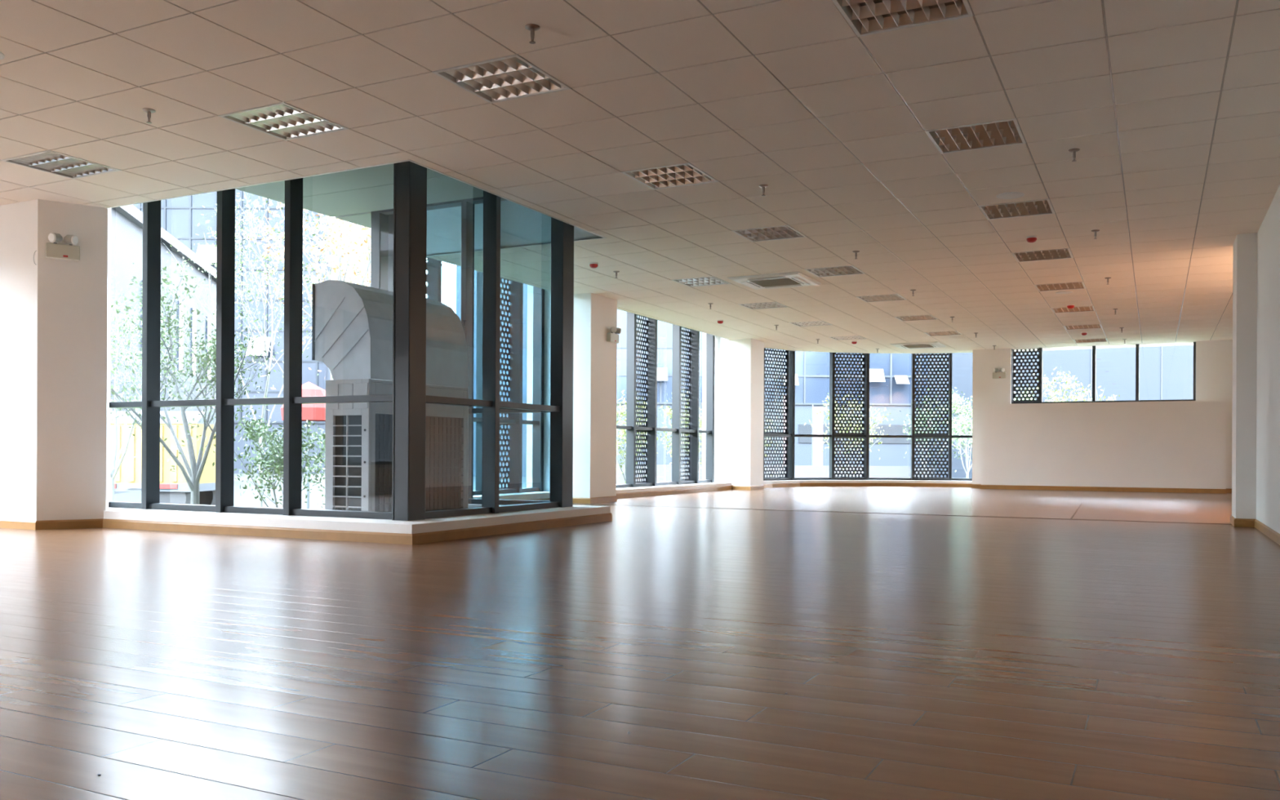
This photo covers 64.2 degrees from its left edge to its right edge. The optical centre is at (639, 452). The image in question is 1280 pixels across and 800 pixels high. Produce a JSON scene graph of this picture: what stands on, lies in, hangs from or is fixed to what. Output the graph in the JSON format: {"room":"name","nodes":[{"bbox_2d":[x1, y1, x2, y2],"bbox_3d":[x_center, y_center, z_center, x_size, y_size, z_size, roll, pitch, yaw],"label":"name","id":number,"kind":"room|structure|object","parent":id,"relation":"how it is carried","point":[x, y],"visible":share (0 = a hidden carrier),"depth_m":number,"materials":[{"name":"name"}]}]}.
{"room":"exercise studio","nodes":[
{"label":"exercise studio","id":0,"kind":"room"},
{"bbox_2d":[0,199,111,520],"bbox_3d":[-5.590,-1.058,9.852,1.415,3.500,1.050,0,0,27],"label":"wall","id":1,"kind":"structure","parent":0,"point":[55,313],"depth_m":9.33,"materials":[{"name":"white paint"}]},
{"bbox_2d":[0,518,103,529],"bbox_3d":[-5.746,0.650,9.408,1.515,0.082,0.401,0,0,7],"label":"baseboard","id":2,"kind":"structure","parent":1,"relation":"attached to","point":[4,523],"depth_m":9.31,"materials":[{"name":"brown wood"}]},
{"bbox_2d":[44,232,79,261],"bbox_3d":[-5.226,-1.872,9.239,0.270,0.222,0.130,0,0,-36],"label":"emergency light","id":3,"kind":"object","parent":1,"relation":"attached to","point":[53,251],"visible":1,"depth_m":9.23,"materials":[{"name":"beige plastic"}]},
{"bbox_2d":[108,177,392,519],"bbox_3d":[-3.590,-1.125,9.291,3.769,3.345,0.150,0,0,27],"label":"window","id":4,"kind":"structure","parent":1,"relation":"in","point":[292,400],"depth_m":9.35,"materials":[{"name":"grey metal"}]},
{"bbox_2d":[103,503,610,533],"bbox_3d":[-2.960,0.628,10.301,4.278,0.155,3.270,0,0,27],"label":"window sill","id":5,"kind":"structure","parent":1,"relation":"attached to","point":[429,525],"depth_m":8.80,"materials":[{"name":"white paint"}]},
{"bbox_2d":[102,497,612,544],"bbox_3d":[-1.971,0.669,11.502,3.624,0.082,6.334,0,0,27],"label":"baseboard","id":6,"kind":"structure","parent":1,"relation":"attached to","point":[284,532],"depth_m":8.71,"materials":[{"name":"brown wood"}]},
{"bbox_2d":[391,160,426,520],"bbox_3d":[-1.910,-1.117,8.456,0.171,3.345,0.219,0,0,27],"label":"column","id":7,"kind":"structure","parent":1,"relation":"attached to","point":[410,179],"depth_m":8.38,"materials":[{"name":"grey metal"}]},
{"bbox_2d":[370,196,550,505],"bbox_3d":[-1.952,-1.117,11.223,2.495,3.345,0.150,0,0,27],"label":"window","id":8,"kind":"structure","parent":1,"relation":"in","point":[380,219],"depth_m":11.20,"materials":[{"name":"grey metal"}]},
{"bbox_2d":[425,190,573,519],"bbox_3d":[-1.323,-1.114,9.595,0.150,3.345,2.488,0,0,27],"label":"window","id":9,"kind":"structure","parent":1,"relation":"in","point":[561,407],"depth_m":10.05,"materials":[{"name":"grey metal"}]},
{"bbox_2d":[114,473,526,509],"bbox_3d":[-1.014,1.415,43.804,150.000,0.200,150.000,0,0,27],"label":"ground","id":10,"kind":"structure","parent":0,"point":[246,499],"depth_m":31.16,"materials":[{"name":"white concrete"}]},
{"bbox_2d":[110,410,215,505],"bbox_3d":[-11.107,0.202,21.183,4.600,2.116,1.660,0,0,2],"label":"building","id":11,"kind":"structure","parent":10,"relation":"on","point":[174,488],"depth_m":20.35,"materials":[{"name":"yellow paint"}]},
{"bbox_2d":[110,204,216,493],"bbox_3d":[-18.840,-3.249,33.752,5.250,8.950,26.650,0,0,-11],"label":"building","id":12,"kind":"structure","parent":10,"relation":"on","point":[126,221],"depth_m":36.03,"materials":[{"name":"grey"}]},
{"bbox_2d":[133,189,371,473],"bbox_3d":[-30.667,-9.083,66.699,24.955,20.500,14.690,0,0,0],"label":"office block","id":13,"kind":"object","parent":10,"relation":"on","point":[180,217],"visible":0.1,"depth_m":59.99,"materials":[{"name":"white"}]},
{"bbox_2d":[280,382,325,508],"bbox_3d":[-6.821,-0.089,20.974,1.100,2.750,1.046,0,0,27],"label":"parasol","id":14,"kind":"object","parent":10,"relation":"on","point":[315,411],"visible":0.45,"depth_m":20.66,"materials":[{"name":"red fabric"}]},
{"bbox_2d":[262,196,427,291],"bbox_3d":[-6.523,-3.288,24.705,4.335,9.052,3.906,0,0,27],"label":"tree","id":15,"kind":"object","parent":10,"relation":"on","point":[309,218],"visible":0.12,"depth_m":24.95,"materials":[{"name":"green plant"}]},
{"bbox_2d":[456,265,928,476],"bbox_3d":[4.974,-4.405,60.615,29.830,11.500,12.690,0,0,0],"label":"office building","id":16,"kind":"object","parent":10,"relation":"on","point":[890,374],"visible":0.09,"depth_m":54.94,"materials":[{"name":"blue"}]},
{"bbox_2d":[616,464,934,484],"bbox_3d":[4.787,0.919,39.740,13.000,0.850,0.300,0,0,6],"label":"wall","id":17,"kind":"structure","parent":10,"relation":"on","point":[662,475],"depth_m":39.40,"materials":[{"name":"grey paint"}]},
{"bbox_2d":[782,392,786,465],"bbox_3d":[6.202,-0.599,42.966,0.480,3.900,0.060,0,0,27],"label":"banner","id":18,"kind":"object","parent":10,"relation":"on","point":[783,393],"visible":0.18,"depth_m":43.02,"materials":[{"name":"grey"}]},
{"bbox_2d":[811,404,822,466],"bbox_3d":[7.499,-0.343,43.095,0.480,3.400,0.060,0,0,27],"label":"banner","id":19,"kind":"object","parent":10,"relation":"on","point":[817,446],"visible":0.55,"depth_m":43.08,"materials":[{"name":"grey"}]},
{"bbox_2d":[899,388,968,476],"bbox_3d":[9.645,-0.418,34.147,2.200,3.472,2.239,0,0,-20],"label":"tree","id":20,"kind":"object","parent":10,"relation":"on","point":[924,409],"visible":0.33,"depth_m":33.69,"materials":[{"name":"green plant"}]},
{"bbox_2d":[942,387,972,478],"bbox_3d":[10.416,-0.367,31.866,2.075,3.378,2.476,0,0,27],"label":"tree","id":21,"kind":"object","parent":10,"relation":"on","point":[963,420],"visible":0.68,"depth_m":31.87,"materials":[{"name":"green plant"}]},
{"bbox_2d":[1014,383,1048,401],"bbox_3d":[12.346,-0.467,32.814,2.498,3.597,2.319,0,0,27],"label":"tree","id":22,"kind":"object","parent":10,"relation":"on","point":[1027,398],"visible":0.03,"depth_m":32.55,"materials":[{"name":"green plant"}]},
{"bbox_2d":[927,345,1193,478],"bbox_3d":[19.105,-2.834,39.215,13.913,8.500,8.020,0,0,2],"label":"building","id":23,"kind":"structure","parent":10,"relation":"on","point":[1165,372],"depth_m":35.32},
{"bbox_2d":[1033,368,1119,401],"bbox_3d":[12.433,-0.558,28.396,2.634,3.780,2.026,0,0,-21],"label":"tree","id":24,"kind":"object","parent":10,"relation":"on","point":[1044,381],"visible":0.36,"depth_m":28.36,"materials":[{"name":"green plant"}]},
{"bbox_3d":[2.602,1.303,19.349,17.500,0.059,22.400,0,0,27],"label":"trim","id":25,"kind":"structure","parent":10,"relation":"on","visible":0},
{"bbox_2d":[110,271,195,501],"bbox_3d":[-8.376,-0.976,15.933,2.298,4.408,2.964,0,0,-7],"label":"young tree","id":26,"kind":"object","parent":25,"relation":"on","point":[114,468],"visible":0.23,"depth_m":16.14,"materials":[{"name":"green plant"}]},
{"bbox_2d":[110,260,279,504],"bbox_3d":[-5.437,-0.567,12.133,2.267,3.619,2.378,0,0,-8],"label":"young tree","id":27,"kind":"object","parent":25,"relation":"on","point":[194,473],"visible":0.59,"depth_m":12.26,"materials":[{"name":"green plant"}]},
{"bbox_2d":[120,192,365,506],"bbox_3d":[-6.322,-1.831,17.951,3.256,6.139,4.324,0,0,27],"label":"young tree","id":28,"kind":"object","parent":25,"relation":"on","point":[272,307],"visible":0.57,"depth_m":17.31,"materials":[{"name":"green plant"}]},
{"bbox_2d":[204,406,325,507],"bbox_3d":[-4.528,0.289,13.068,1.529,1.917,1.510,0,0,27],"label":"shrub","id":29,"kind":"object","parent":25,"relation":"on","point":[274,450],"visible":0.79,"depth_m":12.93,"materials":[{"name":"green plant"}]},
{"bbox_2d":[304,424,325,507],"bbox_3d":[-4.282,0.292,15.159,1.256,1.912,1.684,0,0,27],"label":"shrub","id":30,"kind":"object","parent":25,"relation":"on","point":[316,433],"visible":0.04,"depth_m":14.87,"materials":[{"name":"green plant"}]},
{"bbox_2d":[246,198,443,389],"bbox_3d":[-5.824,-3.114,19.577,4.205,8.710,4.831,0,0,5],"label":"autumn tree","id":31,"kind":"object","parent":25,"relation":"on","point":[365,229],"visible":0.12,"depth_m":19.78,"materials":[{"name":"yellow plant"}]},
{"bbox_2d":[616,390,659,484],"bbox_3d":[-0.229,-0.082,23.474,1.430,2.701,1.833,0,0,-9],"label":"tree","id":32,"kind":"object","parent":25,"relation":"on","point":[620,411],"visible":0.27,"depth_m":23.42,"materials":[{"name":"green plant"}]},
{"bbox_2d":[656,390,702,475],"bbox_3d":[1.363,-0.222,26.394,1.892,2.998,1.764,0,0,6],"label":"tree","id":33,"kind":"object","parent":25,"relation":"on","point":[669,411],"visible":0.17,"depth_m":26.32,"materials":[{"name":"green plant"}]},
{"bbox_2d":[764,417,785,475],"bbox_3d":[2.992,-0.101,28.926,2.028,2.771,1.857,0,0,27],"label":"tree","id":34,"kind":"object","parent":25,"relation":"on","point":[776,417],"visible":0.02,"depth_m":28.80,"materials":[{"name":"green plant"}]},
{"bbox_2d":[804,392,893,476],"bbox_3d":[6.081,-0.239,29.068,2.377,3.080,1.896,0,0,27],"label":"tree","id":35,"kind":"object","parent":25,"relation":"on","point":[827,404],"visible":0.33,"depth_m":29.06,"materials":[{"name":"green plant"}]},
{"bbox_3d":[-2.459,1.008,10.322,0.800,0.600,1.720,0,0,27],"label":"trim","id":36,"kind":"structure","parent":10,"relation":"on","visible":0},
{"bbox_2d":[311,280,468,511],"bbox_3d":[-2.502,-0.472,10.361,0.725,2.360,1.556,0,0,27],"label":"condenser","id":37,"kind":"object","parent":36,"relation":"on","point":[352,323],"visible":0.59,"depth_m":9.76,"materials":[{"name":"grey paint"}]},
{"bbox_2d":[332,415,361,510],"bbox_3d":[-2.764,0.126,9.631,0.350,0.960,0.016,0,0,27],"label":"grille","id":38,"kind":"object","parent":37,"relation":"attached to","point":[334,425],"depth_m":9.63,"materials":[{"name":"grey metal"}]},
{"bbox_2d":[314,280,467,388],"bbox_3d":[-2.495,-1.173,10.362,0.720,0.960,1.510,0,0,27],"label":"hood","id":39,"kind":"object","parent":37,"relation":"attached to","point":[353,322],"depth_m":9.76,"materials":[{"name":"silver metal"}]},
{"bbox_2d":[374,414,463,511],"bbox_3d":[-2.187,0.149,10.203,0.010,1.020,1.370,0,0,27],"label":"grille","id":40,"kind":"object","parent":37,"relation":"attached to","point":[444,433],"depth_m":10.52,"materials":[{"name":"grey"}]},
{"bbox_2d":[235,163,483,228],"bbox_3d":[-0.283,-2.765,15.248,2.990,0.028,13.340,0,0,27],"label":"ceiling","id":41,"kind":"structure","parent":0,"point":[351,196],"depth_m":10.79,"materials":[{"name":"white paint"}]},
{"bbox_2d":[526,284,617,497],"bbox_3d":[-0.999,-1.035,15.001,1.070,3.500,0.780,0,0,27],"label":"wall","id":42,"kind":"structure","parent":0,"point":[594,358],"depth_m":14.66,"materials":[{"name":"white paint"}]},
{"bbox_2d":[387,213,544,495],"bbox_3d":[-2.200,-1.119,13.333,0.170,3.345,3.270,0,0,27],"label":"window","id":43,"kind":"structure","parent":42,"relation":"in","point":[433,267],"depth_m":14.21,"materials":[{"name":"glass"}]},
{"bbox_2d":[473,491,550,499],"bbox_3d":[-2.036,0.632,13.375,0.500,0.155,3.050,0,0,27],"label":"trim","id":44,"kind":"structure","parent":42,"relation":"attached to","point":[535,495],"depth_m":13.80,"materials":[{"name":"white paint"}]},
{"bbox_2d":[572,495,617,503],"bbox_3d":[-0.935,0.674,14.964,0.934,0.082,0.808,0,0,27],"label":"baseboard","id":45,"kind":"structure","parent":42,"relation":"attached to","point":[606,499],"depth_m":14.52,"materials":[{"name":"brown wood"}]},
{"bbox_2d":[606,326,621,343],"bbox_3d":[-0.366,-1.728,14.918,0.130,0.222,0.270,0,0,27],"label":"emergency light","id":46,"kind":"object","parent":42,"relation":"attached to","point":[613,336],"visible":1,"depth_m":14.86,"materials":[{"name":"beige plastic"}]},
{"bbox_2d":[0,486,1279,799],"bbox_3d":[0.133,0.781,10.795,14.000,0.120,28.300,0,0,27],"label":"floor","id":47,"kind":"structure","parent":0,"point":[915,656],"depth_m":3.65,"materials":[{"name":"laminate"}]},
{"bbox_2d":[580,503,1223,524],"bbox_3d":[2.530,0.731,12.569,8.280,0.004,0.028,0,0,27],"label":"floor strip","id":48,"kind":"object","parent":47,"relation":"on","point":[580,504],"visible":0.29,"depth_m":12.12,"materials":[{"name":"brown wood"}]},
{"bbox_2d":[0,0,1279,353],"bbox_3d":[0.036,-2.517,10.570,13.800,0.526,28.404,0,0,27],"label":"ceiling","id":49,"kind":"structure","parent":0,"point":[1171,108],"depth_m":7.25,"materials":[{"name":"tile"}]},
{"bbox_2d":[0,51,4,60],"bbox_3d":[-3.744,-2.270,5.792,0.230,0.013,0.230,0,0,27],"label":"ceiling speaker","id":50,"kind":"object","parent":49,"relation":"attached to","point":[2,55],"visible":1,"depth_m":5.84,"materials":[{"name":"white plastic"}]},
{"bbox_2d":[0,149,121,179],"bbox_3d":[-4.580,-2.329,8.085,0.600,0.104,0.600,0,0,27],"label":"recessed light","id":51,"kind":"object","parent":49,"relation":"in","point":[48,161],"visible":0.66,"depth_m":8.11,"materials":[{"name":"white plastic"}]},
{"bbox_2d":[142,107,155,123],"bbox_3d":[-3.258,-2.231,6.768,0.080,0.086,0.080,0,0,27],"label":"sprinkler","id":52,"kind":"object","parent":49,"relation":"attached to","point":[148,111],"visible":1,"depth_m":6.76,"materials":[{"name":"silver metal"}]},
{"bbox_2d":[217,101,349,140],"bbox_3d":[-2.438,-2.318,7.003,0.600,0.104,0.600,0,0,27],"label":"recessed light","id":53,"kind":"object","parent":49,"relation":"in","point":[284,121],"visible":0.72,"depth_m":7.03,"materials":[{"name":"white metal"}]},
{"bbox_2d":[432,53,570,103],"bbox_3d":[-0.831,-2.310,6.192,0.600,0.104,0.600,0,0,27],"label":"recessed light","id":54,"kind":"object","parent":49,"relation":"in","point":[513,77],"visible":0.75,"depth_m":6.22,"materials":[{"name":"white plastic"}]},
{"bbox_2d":[524,23,540,44],"bbox_3d":[-0.571,-2.218,5.413,0.080,0.086,0.080,0,0,27],"label":"sprinkler","id":55,"kind":"object","parent":49,"relation":"attached to","point":[532,28],"visible":1,"depth_m":5.40,"materials":[{"name":"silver metal"}]},
{"bbox_2d":[589,262,598,268],"bbox_3d":[-0.550,-2.231,12.144,0.104,0.060,0.104,0,0,27],"label":"detector","id":56,"kind":"object","parent":49,"relation":"attached to","point":[593,264],"visible":1,"depth_m":12.11,"materials":[{"name":"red plastic"}]},
{"bbox_2d":[613,271,619,278],"bbox_3d":[-0.294,-2.216,12.698,0.080,0.086,0.080,0,0,27],"label":"sprinkler","id":57,"kind":"object","parent":49,"relation":"attached to","point":[615,272],"visible":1,"depth_m":12.69,"materials":[{"name":"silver metal"}]},
{"bbox_2d":[621,162,718,190],"bbox_3d":[0.251,-2.305,8.335,0.600,0.104,0.600,0,0,27],"label":"recessed light","id":58,"kind":"object","parent":49,"relation":"in","point":[682,174],"visible":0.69,"depth_m":8.37,"materials":[{"name":"white plastic"}]},
{"bbox_2d":[671,275,730,286],"bbox_3d":[0.807,-2.302,13.431,0.600,0.104,0.600,0,0,27],"label":"recessed light","id":59,"kind":"object","parent":49,"relation":"in","point":[706,281],"visible":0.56,"depth_m":13.49,"materials":[{"name":"white plastic"}]},
{"bbox_2d":[717,320,723,324],"bbox_3d":[1.362,-2.221,17.296,0.104,0.060,0.104,0,0,27],"label":"detector","id":60,"kind":"object","parent":49,"relation":"attached to","point":[720,322],"visible":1,"depth_m":17.26,"materials":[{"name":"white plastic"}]},
{"bbox_2d":[758,184,768,195],"bbox_3d":[1.041,-2.210,8.596,0.080,0.086,0.080,0,0,27],"label":"sprinkler","id":61,"kind":"object","parent":49,"relation":"attached to","point":[763,186],"visible":1,"depth_m":8.59,"materials":[{"name":"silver metal"}]},
{"bbox_2d":[739,301,787,309],"bbox_3d":[1.889,-2.297,15.573,0.600,0.104,0.600,0,0,27],"label":"recessed light","id":62,"kind":"object","parent":49,"relation":"in","point":[766,304],"visible":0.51,"depth_m":15.64,"materials":[{"name":"silver metal"}]},
{"bbox_2d":[731,224,806,242],"bbox_3d":[1.332,-2.299,10.477,0.600,0.104,0.600,0,0,27],"label":"recessed light","id":63,"kind":"object","parent":49,"relation":"in","point":[782,232],"visible":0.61,"depth_m":10.53,"materials":[{"name":"white plastic"}]},
{"bbox_2d":[728,271,821,289],"bbox_3d":[1.764,-2.226,13.284,0.950,0.046,0.950,0,0,27],"label":"air conditioner","id":64,"kind":"object","parent":49,"relation":"attached to","point":[792,279],"visible":1,"depth_m":13.15,"materials":[{"name":"white plastic"}]},
{"bbox_2d":[749,278,799,287],"bbox_3d":[1.764,-2.222,13.284,0.530,0.014,0.530,0,0,27],"label":"grille","id":65,"kind":"object","parent":64,"relation":"attached to","point":[774,282],"depth_m":13.29,"materials":[{"name":"beige"}]},
{"bbox_2d":[788,320,832,326],"bbox_3d":[2.971,-2.291,17.715,0.600,0.104,0.600,0,0,27],"label":"recessed light","id":66,"kind":"object","parent":49,"relation":"in","point":[815,322],"visible":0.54,"depth_m":17.78,"materials":[{"name":"silver metal"}]},
{"bbox_2d":[804,265,865,277],"bbox_3d":[2.414,-2.294,12.619,0.600,0.104,0.600,0,0,27],"label":"recessed light","id":67,"kind":"object","parent":49,"relation":"in","point":[850,269],"visible":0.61,"depth_m":12.68,"materials":[{"name":"silver metal"}]},
{"bbox_2d":[829,335,866,340],"bbox_3d":[4.053,-2.286,19.858,0.600,0.104,0.600,0,0,27],"label":"recessed light","id":68,"kind":"object","parent":49,"relation":"in","point":[853,337],"visible":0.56,"depth_m":19.94,"materials":[{"name":"white metal"}]},
{"bbox_2d":[852,250,859,259],"bbox_3d":[2.409,-2.203,11.367,0.080,0.086,0.080,0,0,27],"label":"sprinkler","id":69,"kind":"object","parent":49,"relation":"attached to","point":[854,251],"visible":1,"depth_m":11.36,"materials":[{"name":"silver metal"}]},
{"bbox_2d":[855,293,906,302],"bbox_3d":[3.496,-2.288,14.761,0.600,0.104,0.600,0,0,27],"label":"recessed light","id":70,"kind":"object","parent":49,"relation":"in","point":[890,297],"visible":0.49,"depth_m":14.83,"materials":[{"name":"silver metal"}]},
{"bbox_2d":[831,0,973,36],"bbox_3d":[1.311,-2.300,5.110,0.600,0.104,0.600,0,0,27],"label":"recessed light","id":71,"kind":"object","parent":49,"relation":"in","point":[864,17],"visible":1,"depth_m":5.27,"materials":[{"name":"silver metal"}]},
{"bbox_2d":[893,314,937,321],"bbox_3d":[4.578,-2.283,16.904,0.600,0.104,0.600,0,0,27],"label":"recessed light","id":72,"kind":"object","parent":49,"relation":"in","point":[917,317],"visible":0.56,"depth_m":16.98,"materials":[{"name":"silver metal"}]},
{"bbox_2d":[889,341,946,349],"bbox_3d":[5.748,-2.206,21.041,0.950,0.046,0.950,0,0,27],"label":"air conditioner","id":73,"kind":"object","parent":49,"relation":"attached to","point":[916,345],"visible":1,"depth_m":20.89,"materials":[{"name":"white plastic"}]},
{"bbox_2d":[903,344,933,347],"bbox_3d":[5.748,-2.202,21.041,0.530,0.014,0.530,0,0,27],"label":"grille","id":74,"kind":"object","parent":73,"relation":"attached to","point":[913,345],"depth_m":21.05,"materials":[{"name":"beige metal"}]},
{"bbox_2d":[923,330,962,336],"bbox_3d":[5.660,-2.278,19.046,0.600,0.104,0.600,0,0,27],"label":"recessed light","id":75,"kind":"object","parent":49,"relation":"in","point":[955,332],"visible":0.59,"depth_m":19.12,"materials":[{"name":"silver metal"}]},
{"bbox_2d":[924,117,1026,154],"bbox_3d":[2.393,-2.294,7.253,0.600,0.104,0.600,0,0,27],"label":"recessed light","id":76,"kind":"object","parent":49,"relation":"in","point":[1007,132],"visible":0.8,"depth_m":7.30,"materials":[{"name":"silver metal"}]},
{"bbox_2d":[995,191,1024,199],"bbox_3d":[3.222,-2.235,8.873,0.230,0.013,0.230,0,0,27],"label":"ceiling speaker","id":77,"kind":"object","parent":49,"relation":"attached to","point":[1010,195],"visible":1,"depth_m":8.84,"materials":[{"name":"white plastic"}]},
{"bbox_2d":[977,198,1054,219],"bbox_3d":[3.475,-2.289,9.395,0.600,0.104,0.600,0,0,27],"label":"recessed light","id":78,"kind":"object","parent":49,"relation":"in","point":[1042,206],"visible":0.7,"depth_m":9.45,"materials":[{"name":"silver metal"}]},
{"bbox_2d":[1026,235,1036,242],"bbox_3d":[4.055,-2.208,10.558,0.104,0.060,0.104,0,0,27],"label":"detector","id":79,"kind":"object","parent":49,"relation":"attached to","point":[1029,238],"visible":1,"depth_m":10.52,"materials":[{"name":"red plastic"}]},
{"bbox_2d":[1011,247,1073,262],"bbox_3d":[4.556,-2.283,11.537,0.600,0.104,0.600,0,0,27],"label":"recessed light","id":80,"kind":"object","parent":49,"relation":"in","point":[1065,253],"visible":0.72,"depth_m":11.60,"materials":[{"name":"silver metal"}]},
{"bbox_2d":[1034,281,1085,291],"bbox_3d":[5.638,-2.278,13.680,0.600,0.104,0.600,0,0,27],"label":"recessed light","id":81,"kind":"object","parent":49,"relation":"in","point":[1077,285],"visible":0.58,"depth_m":13.76,"materials":[{"name":"silver metal"}]},
{"bbox_2d":[1055,290,1073,293],"bbox_3d":[5.881,-2.222,14.139,0.230,0.013,0.230,0,0,27],"label":"ceiling speaker","id":82,"kind":"object","parent":49,"relation":"attached to","point":[1063,291],"visible":1,"depth_m":14.11,"materials":[{"name":"white plastic"}]},
{"bbox_2d":[1057,291,1071,293],"bbox_3d":[5.881,-2.221,14.139,0.198,0.010,0.198,0,0,27],"label":"grille","id":83,"kind":"object","parent":82,"relation":"attached to","point":[1058,292],"depth_m":14.11,"materials":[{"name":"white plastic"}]},
{"bbox_2d":[1066,304,1074,308],"bbox_3d":[6.466,-2.196,15.312,0.104,0.060,0.104,0,0,27],"label":"detector","id":84,"kind":"object","parent":49,"relation":"attached to","point":[1068,306],"visible":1,"depth_m":15.27,"materials":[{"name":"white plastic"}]},
{"bbox_2d":[1050,306,1095,313],"bbox_3d":[6.720,-2.272,15.822,0.600,0.104,0.600,0,0,27],"label":"recessed light","id":85,"kind":"object","parent":49,"relation":"in","point":[1081,308],"visible":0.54,"depth_m":15.92,"materials":[{"name":"silver metal"}]},
{"bbox_2d":[1068,148,1079,161],"bbox_3d":[3.212,-2.199,7.545,0.080,0.086,0.080,0,0,27],"label":"sprinkler","id":86,"kind":"object","parent":49,"relation":"attached to","point":[1073,151],"visible":1,"depth_m":7.54,"materials":[{"name":"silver metal"}]},
{"bbox_2d":[1062,324,1102,329],"bbox_3d":[7.802,-2.267,17.964,0.600,0.104,0.600,0,0,27],"label":"recessed light","id":87,"kind":"object","parent":49,"relation":"in","point":[1091,326],"visible":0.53,"depth_m":18.05,"materials":[{"name":"silver metal"}]},
{"bbox_2d":[1072,337,1107,342],"bbox_3d":[8.884,-2.262,20.107,0.600,0.104,0.600,0,0,27],"label":"recessed light","id":88,"kind":"object","parent":49,"relation":"in","point":[1086,340],"visible":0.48,"depth_m":20.21,"materials":[{"name":"silver metal"}]},
{"bbox_2d":[1091,229,1099,239],"bbox_3d":[4.578,-2.192,10.249,0.080,0.086,0.080,0,0,27],"label":"sprinkler","id":89,"kind":"object","parent":49,"relation":"attached to","point":[1095,231],"visible":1,"depth_m":10.24,"materials":[{"name":"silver metal"}]},
{"bbox_2d":[702,332,764,485],"bbox_3d":[2.072,-1.020,21.095,1.160,3.500,1.870,0,0,27],"label":"wall","id":90,"kind":"structure","parent":0,"point":[739,376],"depth_m":20.32,"materials":[{"name":"white paint"}]},
{"bbox_2d":[426,199,506,210],"bbox_3d":[0.363,-4.628,11.196,15.000,3.700,30.200,0,0,27],"label":"trim slab","id":91,"kind":"structure","parent":90,"relation":"attached to","point":[505,199],"depth_m":11.57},
{"bbox_2d":[616,311,715,488],"bbox_3d":[0.167,-1.097,18.019,0.170,3.365,5.570,0,0,27],"label":"window","id":92,"kind":"structure","parent":90,"relation":"in","point":[651,428],"depth_m":18.96,"materials":[{"name":"grey metal"}]},
{"bbox_2d":[616,482,731,493],"bbox_3d":[0.312,0.654,18.003,0.620,0.135,5.769,0,0,27],"label":"trim","id":93,"kind":"structure","parent":90,"relation":"attached to","point":[638,489],"depth_m":17.97,"materials":[{"name":"white paint"}]},
{"bbox_2d":[616,484,764,498],"bbox_3d":[0.892,0.683,18.138,0.582,0.082,6.536,0,0,27],"label":"baseboard","id":94,"kind":"structure","parent":90,"relation":"attached to","point":[629,495],"depth_m":18.35,"materials":[{"name":"brown wood"}]},
{"bbox_2d":[972,339,1232,488],"bbox_3d":[9.863,-0.981,21.038,5.680,3.500,0.650,0,0,27],"label":"wall","id":95,"kind":"structure","parent":0,"point":[1214,358],"depth_m":21.68,"materials":[{"name":"white paint"}]},
{"bbox_2d":[763,482,971,487],"bbox_3d":[4.758,0.705,22.216,5.157,0.078,0.906,0,0,-14],"label":"baseboard","id":96,"kind":"structure","parent":95,"relation":"attached to","point":[834,484],"depth_m":22.59,"materials":[{"name":"brown wood"}]},
{"bbox_2d":[763,480,972,484],"bbox_3d":[4.815,0.677,22.410,5.869,0.135,1.377,0,0,-12],"label":"trim","id":97,"kind":"structure","parent":95,"relation":"attached to","point":[776,481],"depth_m":22.60,"materials":[{"name":"white paint"}]},
{"bbox_2d":[763,347,972,480],"bbox_3d":[5.116,-1.072,22.657,5.270,3.365,0.915,0,0,-7],"label":"window","id":98,"kind":"structure","parent":95,"relation":"in","point":[789,433],"depth_m":22.97,"materials":[{"name":"grey metal"}]},
{"bbox_2d":[992,368,1005,378],"bbox_3d":[7.646,-1.698,21.722,0.270,0.222,0.130,0,0,27],"label":"emergency light","id":99,"kind":"object","parent":95,"relation":"attached to","point":[996,375],"visible":1,"depth_m":21.71,"materials":[{"name":"beige plastic"}]},
{"bbox_2d":[971,484,1231,493],"bbox_3d":[9.668,0.727,20.905,5.494,0.082,1.054,0,0,27],"label":"baseboard","id":100,"kind":"structure","parent":95,"relation":"attached to","point":[973,486],"depth_m":20.49,"materials":[{"name":"brown wood"}]},
{"bbox_2d":[1011,342,1195,404],"bbox_3d":[9.508,-1.883,21.073,3.478,1.700,0.170,0,0,27],"label":"window","id":101,"kind":"structure","parent":95,"relation":"in","point":[1039,399],"depth_m":21.70,"materials":[{"name":"grey metal"}]},
{"bbox_2d":[981,400,1226,488],"bbox_3d":[9.312,-0.126,20.731,4.500,1.785,0.390,0,0,27],"label":"wall","id":102,"kind":"structure","parent":0,"point":[1166,444],"depth_m":20.49,"materials":[{"name":"white paint"}]},
{"bbox_2d":[1231,232,1257,519],"bbox_3d":[6.832,-0.785,10.424,1.320,3.078,0.730,0,0,27],"label":"wall","id":103,"kind":"structure","parent":0,"point":[1245,245],"depth_m":10.36,"materials":[{"name":"white paint"}]},
{"bbox_2d":[1256,184,1279,533],"bbox_3d":[2.747,-0.805,3.177,0.200,3.078,17.050,0,0,27],"label":"wall","id":104,"kind":"structure","parent":0,"point":[1268,398],"depth_m":9.19,"materials":[{"name":"white paint"}]},
{"bbox_2d":[1230,515,1279,545],"bbox_3d":[2.590,0.692,3.317,0.194,0.082,16.964,0,0,27],"label":"baseboard","id":105,"kind":"structure","parent":104,"relation":"attached to","point":[1272,534],"depth_m":10.01,"materials":[{"name":"brown wood"}]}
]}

